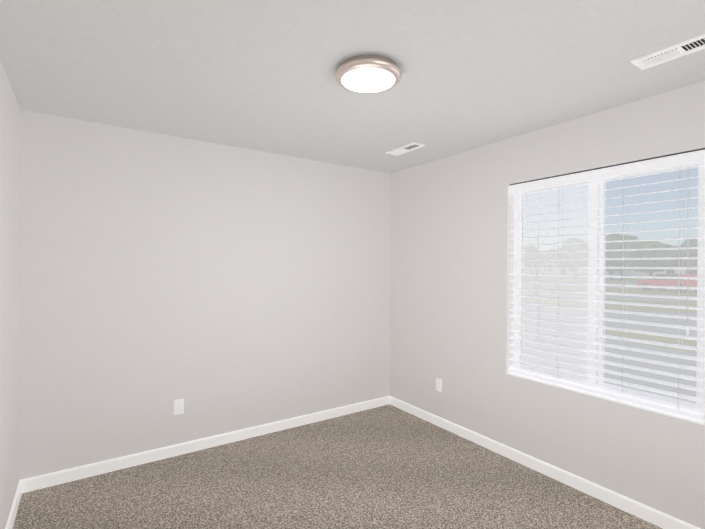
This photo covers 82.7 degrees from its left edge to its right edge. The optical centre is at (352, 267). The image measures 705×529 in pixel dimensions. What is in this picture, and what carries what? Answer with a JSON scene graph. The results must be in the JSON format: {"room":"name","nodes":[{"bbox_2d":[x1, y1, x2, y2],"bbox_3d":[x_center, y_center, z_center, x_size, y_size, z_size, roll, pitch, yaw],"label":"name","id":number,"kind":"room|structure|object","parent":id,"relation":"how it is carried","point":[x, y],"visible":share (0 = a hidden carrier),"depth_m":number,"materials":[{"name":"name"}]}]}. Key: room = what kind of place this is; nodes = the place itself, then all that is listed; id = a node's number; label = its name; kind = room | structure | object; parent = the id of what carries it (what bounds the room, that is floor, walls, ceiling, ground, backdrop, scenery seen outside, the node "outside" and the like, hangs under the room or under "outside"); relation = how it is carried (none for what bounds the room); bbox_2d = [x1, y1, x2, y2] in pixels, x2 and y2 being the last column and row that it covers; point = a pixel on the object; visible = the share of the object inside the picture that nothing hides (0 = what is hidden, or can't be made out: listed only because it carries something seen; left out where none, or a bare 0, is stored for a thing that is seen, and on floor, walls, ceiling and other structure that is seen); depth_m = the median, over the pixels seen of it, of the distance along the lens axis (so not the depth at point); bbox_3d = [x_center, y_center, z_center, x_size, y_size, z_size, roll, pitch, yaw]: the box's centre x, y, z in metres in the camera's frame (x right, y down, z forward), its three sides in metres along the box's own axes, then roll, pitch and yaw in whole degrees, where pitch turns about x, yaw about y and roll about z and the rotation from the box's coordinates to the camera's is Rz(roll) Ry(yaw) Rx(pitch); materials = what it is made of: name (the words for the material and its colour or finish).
{"room":"empty bedroom","nodes":[
{"label":"empty bedroom","id":0,"kind":"room"},
{"bbox_2d":[0,61,19,528],"bbox_3d":[-1.160,0.229,0.967,0.180,2.440,4.050,0,0,-34],"label":"wall","id":1,"kind":"structure","parent":0,"point":[9,294],"depth_m":2.18,"materials":[{"name":"paint"}]},
{"bbox_2d":[5,481,21,528],"bbox_3d":[-1.082,1.408,1.020,0.013,0.083,3.677,0,0,-34],"label":"baseboard","id":2,"kind":"structure","parent":1,"relation":"attached to","point":[13,512],"depth_m":2.31,"materials":[{"name":"white wood"}]},
{"bbox_2d":[20,110,390,479],"bbox_3d":[-0.908,0.221,3.470,3.396,2.440,0.180,0,0,-34],"label":"wall","id":3,"kind":"structure","parent":0,"point":[219,289],"depth_m":3.09,"materials":[{"name":"paint"}]},
{"bbox_2d":[174,399,183,414],"bbox_3d":[-1.335,1.071,3.076,0.070,0.115,0.007,0,0,-34],"label":"duplex electrical outlet","id":4,"kind":"object","parent":3,"relation":"attached to","point":[178,406],"visible":1,"depth_m":3.07,"materials":[{"name":"white plastic"}]},
{"bbox_2d":[19,396,389,492],"bbox_3d":[-0.860,1.400,3.394,3.036,0.083,0.013,0,0,-34],"label":"baseboard","id":5,"kind":"structure","parent":3,"relation":"attached to","point":[67,475],"depth_m":3.09,"materials":[{"name":"white wood"}]},
{"bbox_2d":[13,404,662,528],"bbox_3d":[0.167,1.528,1.871,3.396,0.150,4.050,0,0,-34],"label":"floor","id":6,"kind":"structure","parent":0,"point":[388,466],"depth_m":2.60,"materials":[{"name":"carpet"}]},
{"bbox_2d":[0,0,704,172],"bbox_3d":[0.180,-1.062,1.861,3.396,0.150,4.050,0,0,-34],"label":"ceiling","id":7,"kind":"structure","parent":0,"point":[258,75],"depth_m":1.97,"materials":[{"name":"paint"}]},
{"bbox_2d":[335,55,400,92],"bbox_3d":[0.079,-0.956,2.004,0.331,0.066,0.331,0,0,-34],"label":"lamp","id":8,"kind":"object","parent":7,"relation":"attached to","point":[368,74],"visible":1,"depth_m":1.93,"materials":[{"name":"white glass"}]},
{"bbox_2d":[386,142,425,155],"bbox_3d":[0.440,-0.986,3.350,0.128,0.012,0.352,0,0,-34],"label":"ceiling vent","id":9,"kind":"object","parent":7,"relation":"in","point":[405,149],"visible":1,"depth_m":3.34,"materials":[{"name":"white metal"}]},
{"bbox_2d":[631,34,704,69],"bbox_3d":[1.477,-0.974,1.794,0.128,0.012,0.352,0,0,-34],"label":"ceiling vent","id":10,"kind":"object","parent":7,"relation":"in","point":[692,45],"visible":1,"depth_m":1.82,"materials":[{"name":"white metal"}]},
{"bbox_2d":[390,81,704,528],"bbox_3d":[1.507,0.236,2.764,0.180,2.440,4.050,0,0,-34],"label":"wall","id":11,"kind":"structure","parent":0,"point":[451,278],"depth_m":3.10,"materials":[{"name":"paint"}]},
{"bbox_2d":[436,378,441,391],"bbox_3d":[0.790,1.075,3.657,0.007,0.115,0.070,0,0,-34],"label":"duplex electrical outlet","id":12,"kind":"object","parent":11,"relation":"attached to","point":[439,385],"visible":1,"depth_m":3.65,"materials":[{"name":"white plastic"}]},
{"bbox_2d":[390,396,699,528],"bbox_3d":[1.424,1.415,2.710,0.013,0.083,3.677,0,0,-34],"label":"baseboard","id":13,"kind":"structure","parent":11,"relation":"attached to","point":[640,510],"depth_m":2.73,"materials":[{"name":"white wood"}]},
{"bbox_2d":[506,161,704,424],"bbox_3d":[1.581,0.095,2.629,0.159,1.461,1.184,0,0,-34],"label":"window unit","id":14,"kind":"structure","parent":11,"relation":"in","point":[602,229],"depth_m":2.63,"materials":[{"name":"white plastic"}]},
{"bbox_2d":[508,148,704,419],"bbox_3d":[1.548,0.083,2.607,0.072,1.437,1.178,0,0,-34],"label":"window blinds","id":15,"kind":"object","parent":14,"relation":"attached to","point":[679,160],"visible":1,"depth_m":2.46,"materials":[{"name":"white plastic"}]},
{"label":"outside","id":16,"kind":"structure","parent":0,"visible":0},
{"bbox_2d":[523,268,696,401],"bbox_3d":[158.539,2.165,142.960,416.938,0.050,580.000,0,0,-34],"label":"ground","id":17,"kind":"structure","parent":16,"point":[644,337],"depth_m":12.12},
{"bbox_2d":[526,208,556,340],"bbox_3d":[4.503,0.174,9.680,1.008,3.348,0.673,0,0,-34],"label":"sapling","id":18,"kind":"object","parent":17,"relation":"on","point":[537,264],"depth_m":9.71,"materials":[{"name":"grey plant"}]},
{"bbox_2d":[540,249,630,277],"bbox_3d":[43.362,-0.902,74.939,9.800,5.400,12.800,0,0,-34],"label":"house","id":19,"kind":"structure","parent":17,"relation":"on","point":[606,272],"depth_m":72.87,"materials":[{"name":"grey"}]},
{"bbox_2d":[524,233,697,280],"bbox_3d":[30.037,-1.457,61.883,13.788,6.471,86.254,0,0,-34],"label":"tree","id":20,"kind":"object","parent":17,"relation":"on","point":[645,253],"depth_m":51.02,"materials":[{"name":"green plant"}]},
{"bbox_2d":[636,274,696,292],"bbox_3d":[24.750,1.166,30.973,1.820,1.392,4.530,0,0,-14],"label":"car","id":21,"kind":"object","parent":17,"relation":"on","point":[670,281],"depth_m":30.23,"materials":[{"name":"red paint"}]},
{"bbox_2d":[657,246,693,273],"bbox_3d":[52.324,-0.690,58.068,9.800,5.200,11.800,0,0,-34],"label":"house","id":22,"kind":"structure","parent":17,"relation":"on","point":[675,272],"depth_m":58.09,"materials":[{"name":"grey"}]}
]}

